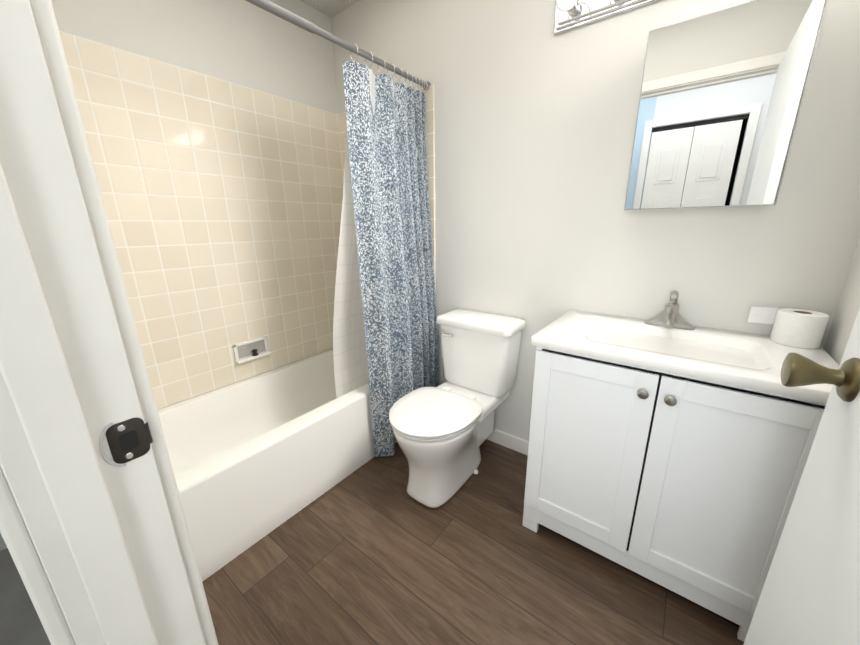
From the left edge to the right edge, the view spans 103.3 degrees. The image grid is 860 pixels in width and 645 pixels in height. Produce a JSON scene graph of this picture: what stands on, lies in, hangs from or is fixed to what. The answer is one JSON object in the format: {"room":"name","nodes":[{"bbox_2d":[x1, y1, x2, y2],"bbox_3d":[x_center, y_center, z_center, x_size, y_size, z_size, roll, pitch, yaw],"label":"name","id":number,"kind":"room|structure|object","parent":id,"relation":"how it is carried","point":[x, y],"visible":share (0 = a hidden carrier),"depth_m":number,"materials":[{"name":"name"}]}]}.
{"room":"bathroom","nodes":[
{"label":"bathroom","id":0,"kind":"room"},
{"bbox_2d":[51,0,337,409],"bbox_3d":[-1.071,-0.484,1.794,0.086,2.420,1.527,11,20,36],"label":"wall","id":1,"kind":"structure","parent":0,"point":[245,43],"depth_m":1.62,"materials":[{"name":"paint"}]},
{"bbox_2d":[59,31,342,409],"bbox_3d":[-1.032,-0.419,1.783,0.010,1.514,1.527,11,20,36],"label":"wall tiles","id":2,"kind":"structure","parent":1,"relation":"attached to","point":[222,200],"depth_m":1.69,"materials":[{"name":"beige tile"}]},
{"bbox_2d":[232,336,271,363],"bbox_3d":[-1.006,0.155,1.929,0.040,0.106,0.190,11,20,36],"label":"soap dish","id":3,"kind":"object","parent":2,"relation":"attached to","point":[249,350],"visible":0.98,"depth_m":1.93,"materials":[{"name":"white ceramic"}]},
{"bbox_2d":[300,0,359,17],"bbox_3d":[-0.088,-1.318,0.121,3.540,0.080,2.730,11,20,36],"label":"ceiling","id":4,"kind":"structure","parent":0,"point":[330,8],"depth_m":1.91,"materials":[{"name":"white paint"}]},
{"bbox_2d":[0,439,743,644],"bbox_3d":[-0.060,1.076,0.805,3.340,0.060,2.530,11,20,36],"label":"floor","id":5,"kind":"structure","parent":0,"point":[371,552],"depth_m":1.21,"materials":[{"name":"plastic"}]},
{"bbox_2d":[158,349,374,581],"bbox_3d":[-0.737,0.554,1.838,0.698,0.392,1.523,11,20,36],"label":"bathtub","id":6,"kind":"object","parent":5,"relation":"on","point":[255,459],"visible":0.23,"depth_m":1.60,"materials":[{"name":"white ceramic"}]},
{"bbox_2d":[389,309,525,507],"bbox_3d":[0.111,0.399,1.647,0.420,0.776,0.712,11,20,36],"label":"toilet","id":7,"kind":"object","parent":5,"relation":"on","point":[442,432],"visible":1,"depth_m":1.60,"materials":[{"name":"white ceramic"}]},
{"bbox_2d":[522,290,839,641],"bbox_3d":[0.808,0.395,1.242,0.780,0.991,0.503,11,20,36],"label":"bathroom vanity","id":8,"kind":"object","parent":5,"relation":"on","point":[669,447],"visible":1,"depth_m":1.06,"materials":[{"name":"white wood"}]},
{"bbox_2d":[748,306,828,348],"bbox_3d":[1.151,0.012,1.103,0.173,0.102,0.112,11,20,36],"label":"toilet paper roll","id":9,"kind":"object","parent":8,"relation":"on","point":[800,328],"visible":1,"depth_m":1.06,"materials":[{"name":"white paper"}]},
{"bbox_2d":[331,0,859,440],"bbox_3d":[0.752,-0.406,1.447,3.454,2.420,0.100,11,20,36],"label":"wall","id":10,"kind":"structure","parent":0,"point":[538,227],"depth_m":1.41,"materials":[{"name":"paint"}]},
{"bbox_2d":[338,85,435,289],"bbox_3d":[-0.272,-0.530,2.143,0.749,1.514,0.010,11,20,36],"label":"wall tile","id":11,"kind":"structure","parent":10,"relation":"attached to","point":[430,130],"depth_m":1.84,"materials":[{"name":"beige tile"}]},
{"bbox_2d":[245,0,430,90],"bbox_3d":[-0.468,-1.040,1.163,0.048,0.048,1.515,11,20,36],"label":"curtain rod","id":12,"kind":"object","parent":11,"relation":"attached to","point":[286,15],"visible":0.88,"depth_m":1.24,"materials":[{"name":"grey metal"}]},
{"bbox_2d":[333,44,438,456],"bbox_3d":[-0.218,-0.243,1.771,0.264,1.907,0.593,11,20,36],"label":"shower curtain","id":13,"kind":"object","parent":12,"relation":"hanging from","point":[385,337],"visible":0.96,"depth_m":1.69,"materials":[{"name":"blue fabric"}]},
{"bbox_2d":[487,429,528,455],"bbox_3d":[0.345,0.653,2.006,0.763,0.085,0.012,11,20,36],"label":"baseboard","id":14,"kind":"structure","parent":10,"relation":"attached to","point":[517,444],"depth_m":1.92,"materials":[{"name":"white paint"}]},
{"bbox_2d":[554,0,658,34],"bbox_3d":[0.811,-1.117,1.027,0.900,0.116,0.148,11,20,36],"label":"sconce","id":15,"kind":"object","parent":10,"relation":"attached to","point":[571,14],"visible":1,"depth_m":1.25,"materials":[{"name":"silver metal"}]},
{"bbox_2d":[624,0,827,209],"bbox_3d":[0.905,-0.658,1.100,0.401,0.549,0.130,11,20,36],"label":"mirror","id":16,"kind":"object","parent":10,"relation":"attached to","point":[722,92],"visible":1,"depth_m":1.03,"materials":[{"name":"silver mirror"}]},
{"bbox_2d":[823,237,859,364],"bbox_3d":[0.859,-0.105,0.389,0.100,2.420,1.527,11,20,36],"label":"wall","id":17,"kind":"structure","parent":0,"point":[844,318],"depth_m":1.01,"materials":[{"name":"paint"}]},
{"bbox_2d":[743,308,859,644],"bbox_3d":[0.454,0.134,0.254,0.177,2.019,0.725,11,20,36],"label":"door","id":18,"kind":"structure","parent":17,"relation":"in","point":[810,594],"depth_m":0.51,"materials":[{"name":"paint"}]},
{"bbox_3d":[-0.969,-0.193,0.770,1.532,2.420,0.052,11,20,36],"label":"wall","id":19,"kind":"structure","parent":0,"visible":0},
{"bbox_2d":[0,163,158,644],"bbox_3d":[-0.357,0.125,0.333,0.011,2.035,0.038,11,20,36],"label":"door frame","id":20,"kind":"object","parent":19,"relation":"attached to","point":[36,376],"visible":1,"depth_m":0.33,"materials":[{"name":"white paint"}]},
{"bbox_2d":[0,0,217,644],"bbox_3d":[-0.380,0.087,0.355,0.062,2.097,0.133,11,20,36],"label":"door frame","id":21,"kind":"structure","parent":19,"relation":"attached to","point":[39,169],"depth_m":0.33,"materials":[{"name":"white paint"}]},
{"bbox_2d":[99,418,152,466],"bbox_3d":[-0.335,0.131,0.375,0.006,0.055,0.043,11,20,36],"label":"strike plate","id":22,"kind":"object","parent":21,"relation":"attached to","point":[128,440],"visible":1,"depth_m":0.37,"materials":[{"name":"brown metal"}]},
{"bbox_3d":[-1.447,-0.385,1.464,0.100,2.420,2.730,11,20,36],"label":"wall","id":23,"kind":"structure","parent":0,"visible":0},
{"bbox_2d":[0,532,6,550],"bbox_3d":[-1.879,0.923,1.125,0.012,0.100,0.898,11,20,36],"label":"baseboard","id":24,"kind":"structure","parent":23,"relation":"attached to","point":[3,546],"depth_m":1.35,"materials":[{"name":"white paint"}]}
]}

